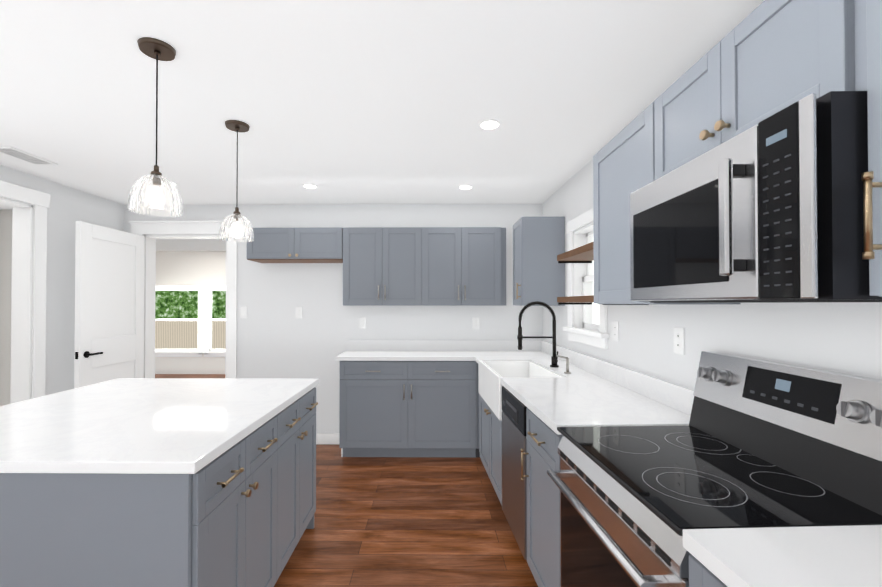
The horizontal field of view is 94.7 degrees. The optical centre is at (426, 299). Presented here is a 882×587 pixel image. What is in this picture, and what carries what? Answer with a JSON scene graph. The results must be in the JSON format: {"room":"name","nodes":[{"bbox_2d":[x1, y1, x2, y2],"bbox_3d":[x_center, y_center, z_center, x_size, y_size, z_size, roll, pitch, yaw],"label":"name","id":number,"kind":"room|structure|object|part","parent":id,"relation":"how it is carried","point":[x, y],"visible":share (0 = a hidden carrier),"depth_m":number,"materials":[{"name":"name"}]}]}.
{"room":"kitchen","nodes":[
{"label":"kitchen","id":0,"kind":"room"},
{"bbox_2d":[0,209,12,405],"bbox_3d":[-3.794,0.241,4.252,1.340,2.350,0.100,0,-1,1],"label":"wall","id":1,"kind":"structure","parent":0,"point":[5,291],"depth_m":4.20,"materials":[{"name":"white paint"}]},
{"bbox_2d":[0,165,123,397],"bbox_3d":[-3.091,0.205,0.630,0.140,2.350,6.750,0,-1,1],"label":"wall","id":2,"kind":"structure","parent":0,"point":[68,208],"depth_m":3.34,"materials":[{"name":"paint"}]},
{"bbox_2d":[0,180,49,403],"bbox_3d":[-3.058,0.283,2.674,0.164,2.235,1.050,0,-1,1],"label":"door frame","id":3,"kind":"structure","parent":2,"relation":"attached to","point":[28,310],"depth_m":3.07,"materials":[{"name":"white wood"}]},
{"bbox_2d":[155,252,225,373],"bbox_3d":[-3.746,0.154,7.973,5.880,2.600,0.140,0,-1,1],"label":"wall","id":4,"kind":"structure","parent":0,"point":[203,269],"depth_m":7.91,"materials":[{"name":"paint"}]},
{"bbox_2d":[155,285,201,355],"bbox_3d":[-4.912,0.416,7.925,1.130,1.385,0.115,0,-1,1],"label":"window","id":5,"kind":"structure","parent":4,"relation":"in","point":[179,352],"depth_m":7.90,"materials":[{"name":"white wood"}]},
{"bbox_2d":[202,285,225,356],"bbox_3d":[-3.772,0.416,7.913,1.130,1.385,0.115,0,-1,1],"label":"window","id":6,"kind":"structure","parent":4,"relation":"in","point":[216,352],"depth_m":7.89,"materials":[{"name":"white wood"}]},
{"bbox_2d":[124,204,542,432],"bbox_3d":[-0.926,0.239,4.053,4.400,2.350,0.140,0,-1,1],"label":"wall","id":7,"kind":"structure","parent":0,"point":[276,338],"depth_m":3.98,"materials":[{"name":"paint"}]},
{"bbox_2d":[74,221,144,388],"bbox_3d":[-2.774,0.389,3.600,0.142,2.018,0.753,0,-1,1],"label":"open door","id":8,"kind":"structure","parent":7,"relation":"in","point":[109,303],"depth_m":3.52,"materials":[{"name":"white wood"}]},
{"bbox_2d":[129,220,236,377],"bbox_3d":[-2.371,0.322,4.049,1.090,2.185,0.176,0,-1,1],"label":"door frame","id":9,"kind":"structure","parent":7,"relation":"attached to","point":[141,228],"depth_m":3.99,"materials":[{"name":"white wood"}]},
{"bbox_2d":[240,307,246,317],"bbox_3d":[-1.796,0.129,3.988,0.070,0.116,0.009,0,-1,1],"label":"switch plate","id":10,"kind":"object","parent":7,"relation":"attached to","point":[243,312],"visible":1,"depth_m":3.99,"materials":[{"name":"white plastic"}]},
{"bbox_2d":[246,227,342,262],"bbox_3d":[-1.192,-0.503,3.810,0.865,0.291,0.361,0,-1,1],"label":"upper cabinet","id":11,"kind":"object","parent":7,"relation":"attached to","point":[299,245],"visible":0.96,"depth_m":3.66,"materials":[{"name":"grey wood"}]},
{"bbox_2d":[295,307,301,317],"bbox_3d":[-1.252,0.129,3.983,0.070,0.116,0.008,0,-1,1],"label":"electrical outlet","id":12,"kind":"object","parent":7,"relation":"attached to","point":[298,312],"visible":1,"depth_m":3.98,"materials":[{"name":"white plastic"}]},
{"bbox_2d":[316,433,338,443],"bbox_3d":[-1.324,1.361,3.968,1.075,0.105,0.014,0,-1,1],"label":"baseboard","id":13,"kind":"structure","parent":7,"relation":"attached to","point":[327,438],"depth_m":3.95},
{"bbox_2d":[359,317,365,328],"bbox_3d":[-0.626,0.234,3.975,0.070,0.116,0.008,0,-1,1],"label":"electrical outlet","id":14,"kind":"object","parent":7,"relation":"attached to","point":[362,322],"visible":1,"depth_m":3.97,"materials":[{"name":"white plastic"}]},
{"bbox_2d":[343,227,430,305],"bbox_3d":[-0.368,-0.296,3.815,0.772,0.706,0.330,0,-1,1],"label":"upper cabinet","id":15,"kind":"object","parent":7,"relation":"attached to","point":[424,266],"depth_m":3.65,"materials":[{"name":"grey wood"}]},
{"bbox_2d":[431,227,505,305],"bbox_3d":[0.312,-0.296,3.808,0.821,0.706,0.330,0,-1,1],"label":"upper cabinet","id":16,"kind":"object","parent":7,"relation":"attached to","point":[468,264],"depth_m":3.65,"materials":[{"name":"grey wood"}]},
{"bbox_2d":[472,317,479,328],"bbox_3d":[0.483,0.233,3.964,0.070,0.116,0.008,0,-1,1],"label":"electrical outlet","id":17,"kind":"object","parent":7,"relation":"attached to","point":[476,322],"visible":1,"depth_m":3.96,"materials":[{"name":"white plastic"}]},
{"bbox_2d":[155,374,537,586],"bbox_3d":[-2.669,1.431,2.708,7.860,0.060,10.940,0,-1,1],"label":"floor","id":18,"kind":"structure","parent":0,"point":[410,521],"depth_m":2.47,"materials":[{"name":"brown wood"}]},
{"bbox_2d":[0,382,318,586],"bbox_3d":[-1.270,0.955,1.849,1.254,0.873,1.302,0,-1,1],"label":"kitchen island","id":19,"kind":"object","parent":18,"relation":"on","point":[164,482],"depth_m":1.20,"materials":[{"name":"grey wood"}]},
{"bbox_2d":[0,378,318,469],"bbox_3d":[-1.296,0.500,1.854,1.253,0.035,1.324,0,-1,1],"label":"island countertop","id":20,"kind":"structure","parent":19,"relation":"on","point":[119,423],"depth_m":1.59,"materials":[{"name":"white stone"}]},
{"bbox_2d":[339,361,476,457],"bbox_3d":[-0.161,0.975,3.732,1.201,0.873,0.464,0,-1,1],"label":"base cabinet","id":21,"kind":"object","parent":18,"relation":"on","point":[407,408],"visible":0.98,"depth_m":3.54,"materials":[{"name":"grey wood"}]},
{"bbox_2d":[336,340,527,362],"bbox_3d":[0.035,0.465,3.645,1.650,0.140,0.646,0,-1,1],"label":"countertop","id":22,"kind":"structure","parent":21,"relation":"on","point":[356,350],"depth_m":3.94,"materials":[{"name":"white stone"}]},
{"bbox_2d":[476,363,479,457],"bbox_3d":[0.475,0.975,3.755,0.066,0.873,0.407,0,-1,1],"label":"base cabinet","id":23,"kind":"object","parent":18,"relation":"on","point":[477,453],"visible":0.29,"depth_m":3.55,"materials":[{"name":"grey wood"}]},
{"bbox_2d":[479,394,501,504],"bbox_3d":[0.768,0.967,2.996,0.697,0.873,0.994,0,-1,1],"label":"base cabinet","id":24,"kind":"object","parent":18,"relation":"on","point":[491,440],"depth_m":2.86,"materials":[{"name":"grey wood"}]},
{"bbox_3d":[0.603,0.971,3.419,0.306,0.873,0.152,0,-1,1],"label":"base cabinet filler","id":25,"kind":"part","parent":24,"relation":"part of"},
{"bbox_2d":[480,340,693,434],"bbox_3d":[0.790,0.456,2.751,0.657,0.140,2.418,0,-1,1],"label":"countertop","id":26,"kind":"structure","parent":24,"relation":"on","point":[589,391],"depth_m":2.02,"materials":[{"name":"white stone"}]},
{"bbox_2d":[478,360,562,420],"bbox_3d":[0.654,0.625,2.933,0.472,0.272,0.798,0,-1,1],"label":"farmhouse sink","id":27,"kind":"object","parent":26,"relation":"in","point":[491,374],"visible":0.48,"depth_m":3.08,"materials":[{"name":"white ceramic"}]},
{"bbox_2d":[517,301,558,366],"bbox_3d":[0.813,0.252,2.943,0.300,0.480,0.110,0,-1,1],"label":"faucet","id":28,"kind":"object","parent":26,"relation":"on","point":[554,357],"visible":1,"depth_m":2.96,"materials":[{"name":"black metal"}]},
{"bbox_2d":[557,355,570,373],"bbox_3d":[0.911,0.429,2.695,0.093,0.121,0.044,0,-1,1],"label":"soap pump","id":29,"kind":"object","parent":26,"relation":"on","point":[567,366],"visible":1,"depth_m":2.69,"materials":[{"name":"silver metal"}]},
{"bbox_2d":[502,386,526,559],"bbox_3d":[0.769,0.962,2.256,0.621,0.869,0.528,0,-1,1],"label":"dishwasher","id":30,"kind":"object","parent":18,"relation":"on","point":[514,495],"visible":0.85,"depth_m":2.18,"materials":[{"name":"silver metal"}]},
{"bbox_2d":[521,408,562,586],"bbox_3d":[0.777,0.955,1.777,0.654,0.873,0.473,0,-1,1],"label":"base cabinet","id":31,"kind":"object","parent":18,"relation":"on","point":[543,440],"visible":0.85,"depth_m":1.76,"materials":[{"name":"grey wood"}]},
{"bbox_2d":[689,555,726,586],"bbox_3d":[0.797,0.943,0.626,0.592,0.873,0.449,0,-1,1],"label":"base cabinet","id":32,"kind":"object","parent":18,"relation":"on","point":[701,574],"visible":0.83,"depth_m":0.79,"materials":[{"name":"grey wood"}]},
{"bbox_2d":[683,525,881,586],"bbox_3d":[0.810,0.435,0.632,0.573,0.140,0.454,0,-1,1],"label":"countertop","id":33,"kind":"structure","parent":32,"relation":"on","point":[812,556],"depth_m":0.75,"materials":[{"name":"white stone"}]},
{"bbox_2d":[547,351,881,586],"bbox_3d":[0.768,0.790,1.196,0.661,1.190,0.731,0,-1,1],"label":"range","id":34,"kind":"object","parent":18,"relation":"on","point":[758,443],"visible":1,"depth_m":1.10,"materials":[{"name":"black glass"}]},
{"bbox_2d":[0,0,763,208],"bbox_3d":[-1.689,-1.009,0.773,5.860,0.080,7.040,0,-1,1],"label":"ceiling","id":35,"kind":"structure","parent":0,"point":[366,101],"depth_m":1.86,"materials":[{"name":"paint"}]},
{"bbox_2d":[0,146,57,164],"bbox_3d":[-2.660,-0.945,2.683,0.160,0.009,0.320,0,-1,1],"label":"ceiling vent","id":36,"kind":"object","parent":35,"relation":"in","point":[21,155],"visible":1,"depth_m":2.67,"materials":[{"name":"grey metal"}]},
{"bbox_2d":[127,37,182,216],"bbox_3d":[-1.028,-0.646,1.548,0.176,0.630,0.176,0,-1,1],"label":"pendant light","id":37,"kind":"object","parent":35,"relation":"hanging from","point":[156,49],"depth_m":1.51,"materials":[{"name":"clear glass"}]},
{"bbox_3d":[-1.028,-0.401,1.545,0.176,0.140,0.176,0,-1,1],"label":"pendant light shade","id":38,"kind":"part","parent":37,"relation":"part of","materials":[{"name":"clear glass"}]},
{"bbox_2d":[219,120,253,241],"bbox_3d":[-1.034,-0.639,2.218,0.176,0.630,0.176,0,-1,1],"label":"pendant light","id":39,"kind":"object","parent":35,"relation":"hanging from","point":[237,126],"depth_m":2.18,"materials":[{"name":"clear glass"}]},
{"bbox_3d":[-1.034,-0.394,2.215,0.176,0.140,0.176,0,-1,1],"label":"pendant light shade","id":40,"kind":"part","parent":39,"relation":"part of","materials":[{"name":"clear glass"}]},
{"bbox_2d":[302,184,317,188],"bbox_3d":[-0.968,-0.939,3.375,0.124,0.007,0.124,0,-1,1],"label":"recessed light","id":41,"kind":"object","parent":35,"relation":"in","point":[311,186],"visible":0.98,"depth_m":3.37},
{"bbox_2d":[458,185,472,189],"bbox_3d":[0.328,-0.938,3.402,0.124,0.007,0.124,0,-1,1],"label":"recessed light","id":42,"kind":"object","parent":35,"relation":"in","point":[464,187],"visible":0.98,"depth_m":3.40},
{"bbox_2d":[478,119,500,129],"bbox_3d":[0.344,-0.951,2.212,0.124,0.007,0.124,0,-1,1],"label":"recessed light","id":43,"kind":"object","parent":35,"relation":"in","point":[489,124],"visible":1,"depth_m":2.20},
{"bbox_2d":[542,159,881,389],"bbox_3d":[1.169,0.204,0.587,0.140,2.350,6.750,0,-1,1],"label":"wall","id":44,"kind":"structure","parent":0,"point":[843,337],"depth_m":1.54,"materials":[{"name":"paint"}]},
{"bbox_2d":[513,217,564,305],"bbox_3d":[0.931,-0.309,3.478,0.389,0.725,0.357,0,-1,1],"label":"upper cabinet","id":45,"kind":"object","parent":44,"relation":"attached to","point":[538,268],"visible":1,"depth_m":3.30,"materials":[{"name":"grey wood"}]},
{"bbox_2d":[557,242,593,262],"bbox_3d":[0.979,-0.271,2.340,0.228,0.054,0.737,0,-1,1],"label":"wood shelf","id":46,"kind":"object","parent":44,"relation":"attached to","point":[583,254],"visible":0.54,"depth_m":2.47,"materials":[{"name":"brown wood"}]},
{"bbox_2d":[563,208,608,348],"bbox_3d":[1.167,-0.147,2.850,0.190,0.919,0.720,0,-1,1],"label":"window","id":47,"kind":"structure","parent":44,"relation":"in","point":[580,283],"depth_m":3.06,"materials":[{"name":"white wood"}]},
{"bbox_2d":[593,260,598,323],"bbox_3d":[1.269,-0.153,2.849,0.005,0.830,0.610,0,-1,1],"label":"window","id":48,"kind":"structure","parent":47,"relation":"attached to","point":[596,313],"depth_m":3.05,"materials":[{"name":"glass"}]},
{"bbox_2d":[557,295,648,304],"bbox_3d":[0.979,0.006,2.337,0.228,0.050,0.737,0,-1,1],"label":"wood shelf","id":49,"kind":"object","parent":44,"relation":"attached to","point":[589,298],"visible":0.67,"depth_m":2.36,"materials":[{"name":"brown wood"}]},
{"bbox_2d":[613,321,618,341],"bbox_3d":[1.113,0.187,2.393,0.008,0.116,0.070,0,-1,1],"label":"electrical outlet","id":50,"kind":"object","parent":44,"relation":"attached to","point":[615,330],"visible":1,"depth_m":2.39,"materials":[{"name":"white plastic"}]},
{"bbox_2d":[593,102,740,303],"bbox_3d":[0.938,-0.341,1.702,0.339,0.722,0.535,0,-1,1],"label":"upper cabinet","id":51,"kind":"object","parent":44,"relation":"attached to","point":[623,163],"visible":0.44,"depth_m":1.72,"materials":[{"name":"grey wood"}]},
{"bbox_2d":[674,327,684,354],"bbox_3d":[1.107,0.181,1.783,0.008,0.116,0.070,0,-1,1],"label":"electrical outlet","id":52,"kind":"object","parent":44,"relation":"attached to","point":[679,346],"visible":1,"depth_m":1.77,"materials":[{"name":"white plastic"}]},
{"bbox_2d":[654,0,866,179],"bbox_3d":[0.935,-0.546,1.087,0.333,0.324,0.690,0,-1,1],"label":"upper cabinet","id":53,"kind":"object","parent":44,"relation":"attached to","point":[763,60],"visible":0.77,"depth_m":0.98,"materials":[{"name":"grey wood"}]},
{"bbox_2d":[630,91,881,302],"bbox_3d":[0.883,-0.185,1.084,0.437,0.386,0.686,0,-1,1],"label":"over-the-range microwave","id":54,"kind":"object","parent":53,"relation":"attached to","point":[769,209],"visible":1,"depth_m":0.84,"materials":[{"name":"grey metal"}]},
{"bbox_2d":[861,0,881,296],"bbox_3d":[0.924,-0.361,0.397,0.339,0.707,0.675,0,-1,1],"label":"upper cabinet","id":55,"kind":"object","parent":44,"relation":"attached to","point":[871,178],"visible":0.98,"depth_m":0.72,"materials":[{"name":"grey wood"}]},
{"bbox_3d":[-3.764,-1.204,6.192,5.600,0.080,4.050,0,-1,1],"label":"ceiling","id":56,"kind":"structure","parent":0,"visible":0},
{"bbox_2d":[156,239,225,251],"bbox_3d":[-3.774,-0.894,5.199,5.600,0.560,0.150,0,-1,1],"label":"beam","id":57,"kind":"structure","parent":56,"relation":"attached to","point":[190,245],"depth_m":5.11,"materials":[{"name":"paint"}]}
]}

